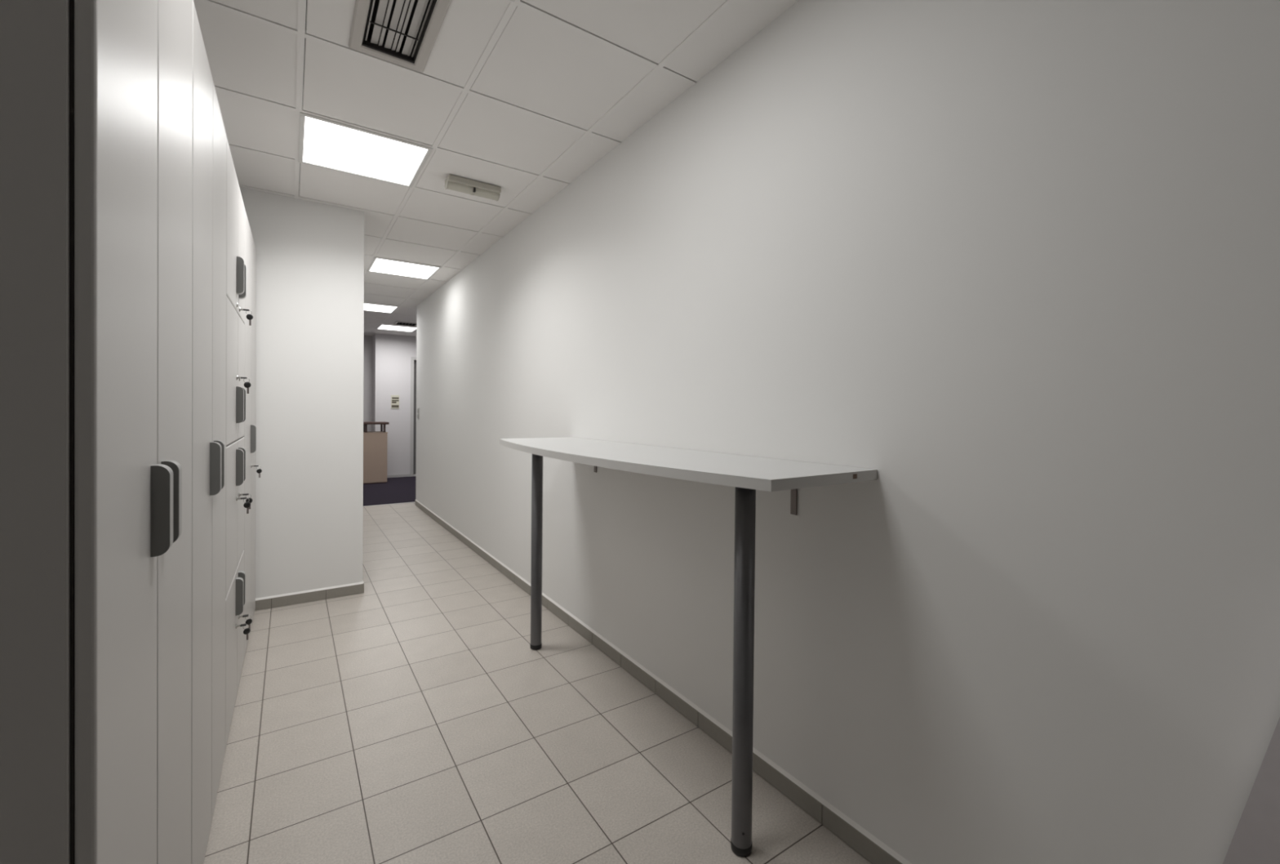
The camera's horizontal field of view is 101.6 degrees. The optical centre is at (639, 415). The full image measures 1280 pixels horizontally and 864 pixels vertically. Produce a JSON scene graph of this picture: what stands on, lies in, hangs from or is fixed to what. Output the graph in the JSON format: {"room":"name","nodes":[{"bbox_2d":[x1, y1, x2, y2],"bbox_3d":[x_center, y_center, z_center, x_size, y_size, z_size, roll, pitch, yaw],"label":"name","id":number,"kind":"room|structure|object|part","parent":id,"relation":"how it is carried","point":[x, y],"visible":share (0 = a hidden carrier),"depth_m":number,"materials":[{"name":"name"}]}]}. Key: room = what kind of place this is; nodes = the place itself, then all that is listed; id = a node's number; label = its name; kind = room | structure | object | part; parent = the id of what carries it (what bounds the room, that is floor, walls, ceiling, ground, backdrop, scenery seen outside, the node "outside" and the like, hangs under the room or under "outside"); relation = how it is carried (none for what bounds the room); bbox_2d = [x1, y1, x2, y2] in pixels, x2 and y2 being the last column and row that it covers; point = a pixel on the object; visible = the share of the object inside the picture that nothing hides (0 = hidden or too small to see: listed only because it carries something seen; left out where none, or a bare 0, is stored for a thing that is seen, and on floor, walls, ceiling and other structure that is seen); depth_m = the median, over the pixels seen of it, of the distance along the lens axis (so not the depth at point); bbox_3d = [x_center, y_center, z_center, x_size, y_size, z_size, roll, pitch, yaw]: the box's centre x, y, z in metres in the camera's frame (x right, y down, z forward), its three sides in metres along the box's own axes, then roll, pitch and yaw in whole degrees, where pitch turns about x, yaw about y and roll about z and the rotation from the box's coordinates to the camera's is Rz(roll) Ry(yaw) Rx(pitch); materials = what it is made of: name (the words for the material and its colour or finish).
{"room":"office corridor","nodes":[
{"label":"office corridor","id":0,"kind":"room"},
{"bbox_2d":[240,184,364,598],"bbox_3d":[-3.412,-0.169,4.669,1.324,2.776,3.360,0,1,-34],"label":"wall","id":1,"kind":"structure","parent":0,"point":[310,254],"depth_m":3.46,"materials":[{"name":"white paint"}]},
{"bbox_2d":[254,581,364,610],"bbox_3d":[-2.188,1.202,3.483,0.619,0.078,0.009,0,1,-34],"label":"baseboard","id":2,"kind":"structure","parent":1,"relation":"attached to","point":[295,597],"depth_m":3.47,"materials":[{"name":"tile"}]},
{"bbox_2d":[363,335,372,431],"bbox_3d":[-6.265,-0.241,9.438,2.488,2.776,0.500,0,1,-34],"label":"wall","id":3,"kind":"structure","parent":0,"point":[367,366],"depth_m":9.88,"materials":[{"name":"white paint"}]},
{"bbox_2d":[363,475,415,506],"bbox_3d":[-4.547,1.220,8.583,4.400,0.102,3.910,0,1,-34],"label":"floor","id":4,"kind":"structure","parent":0,"point":[398,489],"depth_m":8.05,"materials":[{"name":"grey carpet"}]},
{"bbox_2d":[363,421,389,484],"bbox_3d":[-4.955,0.639,8.894,1.165,1.048,0.505,0,1,-34],"label":"reception desk","id":5,"kind":"object","parent":4,"relation":"on","point":[375,442],"depth_m":8.92,"materials":[{"name":"brown wood"}]},
{"bbox_3d":[-4.651,0.224,8.865,0.044,0.136,0.044,0,1,-34],"label":"post","id":6,"kind":"part","parent":5,"relation":"part of","materials":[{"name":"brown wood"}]},
{"bbox_2d":[363,431,387,433],"bbox_3d":[-4.963,0.296,8.896,1.152,0.014,0.482,0,1,-34],"label":"countertop","id":7,"kind":"structure","parent":5,"relation":"on","point":[368,432],"depth_m":8.94,"materials":[{"name":"white wood"}]},
{"bbox_2d":[363,421,389,424],"bbox_3d":[-4.939,0.134,8.872,1.165,0.038,0.465,0,1,-34],"label":"shelf","id":8,"kind":"object","parent":5,"relation":"attached to","point":[364,422],"depth_m":8.92,"materials":[{"name":"brown wood"}]},
{"bbox_2d":[372,333,416,475],"bbox_3d":[-4.145,-0.229,10.316,2.012,2.776,0.500,0,1,-34],"label":"wall","id":9,"kind":"structure","parent":0,"point":[392,354],"depth_m":9.74,"materials":[{"name":"paint"}]},
{"bbox_2d":[391,395,399,408],"bbox_3d":[-4.561,-0.251,9.729,0.140,0.250,0.012,0,1,-34],"label":"wall plaque","id":10,"kind":"object","parent":9,"relation":"attached to","point":[394,398],"visible":1,"depth_m":9.72,"materials":[{"name":"beige"}]},
{"bbox_2d":[386,473,409,477],"bbox_3d":[-4.599,1.134,9.726,0.586,0.047,0.010,0,1,-34],"label":"baseboard","id":11,"kind":"structure","parent":9,"relation":"attached to","point":[394,475],"depth_m":9.77,"materials":[{"name":"grey paint"}]},
{"bbox_2d":[409,356,416,476],"bbox_3d":[-4.047,0.026,10.168,0.812,2.270,0.180,0,1,-34],"label":"door","id":12,"kind":"structure","parent":9,"relation":"in","point":[413,359],"depth_m":9.90,"materials":[{"name":"grey wood"}]},
{"bbox_2d":[193,0,798,336],"bbox_3d":[-1.494,-1.472,3.887,5.348,0.120,15.382,0,1,-34],"label":"ceiling","id":13,"kind":"structure","parent":0,"point":[522,98],"depth_m":2.27,"materials":[{"name":"tile"}]},
{"bbox_2d":[298,111,433,187],"bbox_3d":[-1.486,-1.409,2.811,0.584,0.026,0.584,0,1,-34],"label":"recessed light","id":14,"kind":"object","parent":13,"relation":"in","point":[324,143],"visible":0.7,"depth_m":2.77,"materials":[{"name":"white plastic"}]},
{"bbox_2d":[364,302,399,313],"bbox_3d":[-3.627,-1.469,7.072,0.584,0.026,0.584,0,1,-34],"label":"recessed light","id":15,"kind":"object","parent":13,"relation":"in","point":[367,306],"visible":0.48,"depth_m":7.12,"materials":[{"name":"white plastic"}]},
{"bbox_2d":[376,324,416,331],"bbox_3d":[-4.123,-1.490,8.876,0.584,0.026,0.584,0,1,-34],"label":"recessed light","id":16,"kind":"object","parent":13,"relation":"in","point":[385,326],"visible":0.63,"depth_m":8.86,"materials":[{"name":"white plastic"}]},
{"bbox_2d":[348,0,451,72],"bbox_3d":[-0.841,-1.419,1.820,0.264,0.084,0.527,0,1,-34],"label":"ceiling vent","id":17,"kind":"object","parent":13,"relation":"in","point":[403,33],"visible":1,"depth_m":1.89,"materials":[{"name":"metal"}]},
{"bbox_3d":[-0.888,-1.391,1.891,0.160,0.004,0.004,0,1,-34],"label":"cross rod","id":18,"kind":"part","parent":17,"relation":"part of","materials":[{"name":"black plastic"}]},
{"bbox_2d":[366,256,441,279],"bbox_3d":[-2.311,-1.438,5.106,0.584,0.026,0.584,0,1,-34],"label":"recessed light","id":19,"kind":"object","parent":13,"relation":"in","point":[378,264],"visible":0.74,"depth_m":5.08,"materials":[{"name":"white plastic"}]},
{"bbox_2d":[392,320,416,326],"bbox_3d":[-3.757,-1.508,8.413,0.360,0.084,0.360,0,1,-34],"label":"ceiling vent","id":20,"kind":"object","parent":13,"relation":"in","point":[397,322],"visible":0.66,"depth_m":8.48,"materials":[{"name":"metal"}]},
{"bbox_2d":[444,173,501,200],"bbox_3d":[-1.007,-1.369,3.156,0.312,0.064,0.104,0,1,-34],"label":"emergency light","id":21,"kind":"object","parent":13,"relation":"attached to","point":[452,182],"visible":1,"depth_m":3.12,"materials":[{"name":"beige plastic"}]},
{"bbox_2d":[447,181,472,194],"bbox_3d":[-1.080,-1.353,3.122,0.141,0.028,0.074,0,1,-34],"label":"diffuser","id":22,"kind":"object","parent":21,"relation":"attached to","point":[452,185],"depth_m":3.10,"materials":[{"name":"beige"}]},
{"bbox_2d":[474,187,498,200],"bbox_3d":[-0.948,-1.352,3.210,0.141,0.028,0.074,0,1,-34],"label":"diffuser","id":23,"kind":"object","parent":21,"relation":"attached to","point":[480,192],"depth_m":3.19,"materials":[{"name":"beige"}]},
{"bbox_2d":[203,502,871,863],"bbox_3d":[-0.843,1.318,2.017,2.350,0.100,11.055,0,1,-34],"label":"floor","id":24,"kind":"structure","parent":0,"point":[413,717],"depth_m":2.00,"materials":[{"name":"tile"}]},
{"bbox_2d":[0,0,192,863],"bbox_3d":[-1.093,0.134,0.817,0.560,2.285,0.751,0,1,-34],"label":"cabinet","id":25,"kind":"object","parent":24,"relation":"on","point":[96,95],"visible":1,"depth_m":0.65,"materials":[{"name":"metal"}]},
{"bbox_3d":[-0.781,0.129,0.789,0.020,2.265,0.355,0,1,-34],"label":"door","id":26,"kind":"part","parent":25,"relation":"part of","materials":[{"name":"metal"}]},
{"bbox_3d":[-0.838,0.165,0.916,0.025,0.157,0.030,0,1,-34],"label":"handle","id":27,"kind":"part","parent":25,"relation":"part of","materials":[{"name":"grey plastic"}]},
{"bbox_3d":[-0.886,0.164,0.988,0.025,0.157,0.030,0,1,-34],"label":"handle","id":28,"kind":"part","parent":25,"relation":"part of","materials":[{"name":"grey plastic"}]},
{"bbox_3d":[-0.989,0.124,1.102,0.020,2.265,0.388,0,1,-34],"label":"door","id":29,"kind":"part","parent":25,"relation":"part of","materials":[{"name":"metal"}]},
{"bbox_2d":[191,0,226,863],"bbox_3d":[-1.519,0.124,1.454,0.562,2.285,0.774,0,1,-34],"label":"cabinet","id":30,"kind":"object","parent":24,"relation":"on","point":[209,183],"visible":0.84,"depth_m":1.50,"materials":[{"name":"metal"}]},
{"bbox_3d":[-1.204,0.119,1.425,0.020,2.265,0.372,0,1,-34],"label":"door","id":31,"kind":"part","parent":30,"relation":"part of","materials":[{"name":"metal"}]},
{"bbox_3d":[-1.265,0.158,1.557,0.025,0.157,0.030,0,1,-34],"label":"handle","id":32,"kind":"part","parent":30,"relation":"part of","materials":[{"name":"grey plastic"}]},
{"bbox_3d":[-1.418,0.114,1.747,0.020,2.265,0.394,0,1,-34],"label":"door","id":33,"kind":"part","parent":30,"relation":"part of","materials":[{"name":"laminate"}]},
{"bbox_3d":[-1.317,0.157,1.636,0.025,0.157,0.030,0,1,-34],"label":"handle","id":34,"kind":"part","parent":30,"relation":"part of","materials":[{"name":"grey plastic"}]},
{"bbox_2d":[225,138,246,749],"bbox_3d":[-1.966,0.114,2.127,0.564,2.285,0.831,0,1,-33],"label":"locker","id":35,"kind":"object","parent":24,"relation":"on","point":[236,269],"visible":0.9,"depth_m":2.19,"materials":[{"name":"laminate"}]},
{"bbox_3d":[-1.659,0.396,2.110,0.020,0.561,0.454,0,1,-33],"label":"door","id":36,"kind":"part","parent":35,"relation":"part of","materials":[{"name":"laminate"}]},
{"bbox_3d":[-1.665,0.961,2.115,0.020,0.561,0.454,0,1,-33],"label":"door","id":37,"kind":"part","parent":35,"relation":"part of","materials":[{"name":"laminate"}]},
{"bbox_3d":[-1.654,-0.167,2.105,0.020,0.556,0.454,0,1,-33],"label":"door","id":38,"kind":"part","parent":35,"relation":"part of","materials":[{"name":"metal"}]},
{"bbox_3d":[-1.649,-0.736,2.099,0.020,0.575,0.454,0,1,-33],"label":"door","id":39,"kind":"part","parent":35,"relation":"part of","materials":[{"name":"metal"}]},
{"bbox_3d":[-1.735,0.783,2.263,0.025,0.157,0.030,0,1,-33],"label":"handle","id":40,"kind":"part","parent":35,"relation":"part of","materials":[{"name":"grey plastic"}]},
{"bbox_3d":[-1.727,-0.045,2.255,0.025,0.157,0.030,0,1,-33],"label":"handle","id":41,"kind":"part","parent":35,"relation":"part of","materials":[{"name":"grey plastic"}]},
{"bbox_3d":[-1.888,0.390,2.457,0.020,0.561,0.369,0,1,-33],"label":"door","id":42,"kind":"part","parent":35,"relation":"part of","materials":[{"name":"laminate"}]},
{"bbox_3d":[-1.729,0.224,2.258,0.025,0.157,0.030,0,1,-33],"label":"handle","id":43,"kind":"part","parent":35,"relation":"part of","materials":[{"name":"grey plastic"}]},
{"bbox_3d":[-1.722,-0.601,2.250,0.025,0.157,0.030,0,1,-33],"label":"handle","id":44,"kind":"part","parent":35,"relation":"part of","materials":[{"name":"grey plastic"}]},
{"bbox_3d":[-1.894,0.955,2.462,0.020,0.561,0.369,0,1,-33],"label":"door","id":45,"kind":"part","parent":35,"relation":"part of","materials":[{"name":"laminate"}]},
{"bbox_3d":[-1.877,-0.742,2.446,0.020,0.575,0.369,0,1,-33],"label":"door","id":46,"kind":"part","parent":35,"relation":"part of","materials":[{"name":"metal"}]},
{"bbox_3d":[-1.883,-0.172,2.451,0.020,0.556,0.369,0,1,-33],"label":"door","id":47,"kind":"part","parent":35,"relation":"part of","materials":[{"name":"laminate"}]},
{"bbox_3d":[-1.790,0.223,2.349,0.025,0.157,0.030,0,1,-33],"label":"handle","id":48,"kind":"part","parent":35,"relation":"part of","materials":[{"name":"grey plastic"}]},
{"bbox_3d":[-1.795,0.782,2.355,0.025,0.157,0.030,0,1,-33],"label":"handle","id":49,"kind":"part","parent":35,"relation":"part of","materials":[{"name":"grey plastic"}]},
{"bbox_3d":[-1.782,-0.602,2.342,0.025,0.157,0.030,0,1,-33],"label":"handle","id":50,"kind":"part","parent":35,"relation":"part of","materials":[{"name":"grey plastic"}]},
{"bbox_2d":[237,622,250,639],"bbox_3d":[-1.724,0.944,2.273,0.045,0.072,0.020,0,1,-34],"label":"key","id":51,"kind":"object","parent":35,"relation":"hanging from","point":[246,631],"visible":1,"depth_m":2.27,"materials":[{"name":"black metal"}]},
{"bbox_2d":[237,497,250,513],"bbox_3d":[-1.719,0.392,2.267,0.045,0.072,0.020,0,1,-34],"label":"key","id":52,"kind":"object","parent":35,"relation":"hanging from","point":[246,504],"visible":1,"depth_m":2.27,"materials":[{"name":"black metal"}]},
{"bbox_2d":[237,376,250,393],"bbox_3d":[-1.714,-0.130,2.263,0.045,0.072,0.020,0,1,-34],"label":"key","id":53,"kind":"object","parent":35,"relation":"hanging from","point":[247,384],"visible":1,"depth_m":2.26,"materials":[{"name":"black metal"}]},
{"bbox_3d":[-1.787,-0.046,2.347,0.025,0.157,0.030,0,1,-33],"label":"handle","id":54,"kind":"part","parent":35,"relation":"part of","materials":[{"name":"grey plastic"}]},
{"bbox_2d":[240,613,252,629],"bbox_3d":[-1.790,0.943,2.373,0.045,0.072,0.020,0,1,-34],"label":"key","id":55,"kind":"object","parent":35,"relation":"hanging from","point":[248,621],"visible":0.98,"depth_m":2.37,"materials":[{"name":"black metal"}]},
{"bbox_2d":[240,493,252,509],"bbox_3d":[-1.785,0.391,2.368,0.045,0.072,0.020,0,1,-34],"label":"key","id":56,"kind":"object","parent":35,"relation":"hanging from","point":[250,500],"visible":0.84,"depth_m":2.37,"materials":[{"name":"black metal"}]},
{"bbox_2d":[240,308,253,325],"bbox_3d":[-1.777,-0.443,2.360,0.045,0.072,0.020,0,1,-34],"label":"key","id":57,"kind":"object","parent":35,"relation":"hanging from","point":[250,317],"visible":1,"depth_m":2.36,"materials":[{"name":"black metal"}]},
{"bbox_2d":[242,209,256,657],"bbox_3d":[-2.420,0.103,2.814,0.570,2.285,0.806,0,1,-33],"label":"locker","id":58,"kind":"object","parent":24,"relation":"on","point":[250,436],"visible":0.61,"depth_m":2.92,"materials":[{"name":"metal"}]},
{"bbox_3d":[-2.330,0.093,3.134,0.020,2.265,0.364,0,1,-33],"label":"door","id":59,"kind":"part","parent":58,"relation":"part of","materials":[{"name":"metal"}]},
{"bbox_3d":[-2.178,0.132,2.942,0.025,0.157,0.030,0,1,-33],"label":"handle","id":60,"kind":"part","parent":58,"relation":"part of","materials":[{"name":"grey plastic"}]},
{"bbox_2d":[252,465,262,477],"bbox_3d":[-2.187,0.321,2.982,0.045,0.072,0.020,0,1,-34],"label":"key","id":61,"kind":"object","parent":58,"relation":"hanging from","point":[259,471],"visible":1,"depth_m":2.98,"materials":[{"name":"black metal"}]},
{"bbox_2d":[363,502,414,506],"bbox_3d":[-3.928,1.243,6.624,2.350,0.106,0.035,0,1,-34],"label":"trim","id":62,"kind":"structure","parent":24,"relation":"on","point":[406,502],"depth_m":7.00,"materials":[{"name":"silver metal"}]},
{"bbox_2d":[499,436,876,856],"bbox_3d":[-0.094,0.708,2.163,0.536,1.132,1.959,0,1,-34],"label":"table","id":63,"kind":"object","parent":24,"relation":"on","point":[748,474],"visible":1,"depth_m":1.52,"materials":[{"name":"laminate"}]},
{"bbox_3d":[-0.560,0.702,2.832,0.060,1.077,0.060,0,1,-34],"label":"leg","id":64,"kind":"part","parent":63,"relation":"part of","materials":[{"name":"metal"}]},
{"bbox_3d":[0.305,0.723,1.540,0.060,1.077,0.060,0,1,-34],"label":"leg","id":65,"kind":"part","parent":63,"relation":"part of","materials":[{"name":"metal"}]},
{"bbox_2d":[1222,717,1279,863],"bbox_3d":[1.206,0.775,0.643,0.044,1.050,0.868,0,1,-34],"label":"panel","id":66,"kind":"object","parent":24,"relation":"on","point":[1255,839],"visible":1,"depth_m":0.86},
{"bbox_2d":[415,0,1279,863],"bbox_3d":[0.099,-0.116,2.508,0.160,2.776,10.860,0,1,-34],"label":"wall","id":67,"kind":"structure","parent":0,"point":[1015,264],"depth_m":1.35,"materials":[{"name":"white paint"}]},
{"bbox_2d":[417,408,419,419],"bbox_3d":[-2.903,-0.022,6.836,0.013,0.150,0.084,0,1,-34],"label":"light switch","id":68,"kind":"object","parent":67,"relation":"attached to","point":[418,409],"visible":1,"depth_m":6.81,"materials":[{"name":"grey plastic"}]},
{"bbox_2d":[414,499,911,863],"bbox_3d":[0.016,1.232,2.473,0.009,0.078,10.860,0,1,-34],"label":"baseboard","id":69,"kind":"structure","parent":67,"relation":"attached to","point":[873,849],"depth_m":2.04,"materials":[{"name":"tile"}]}
]}

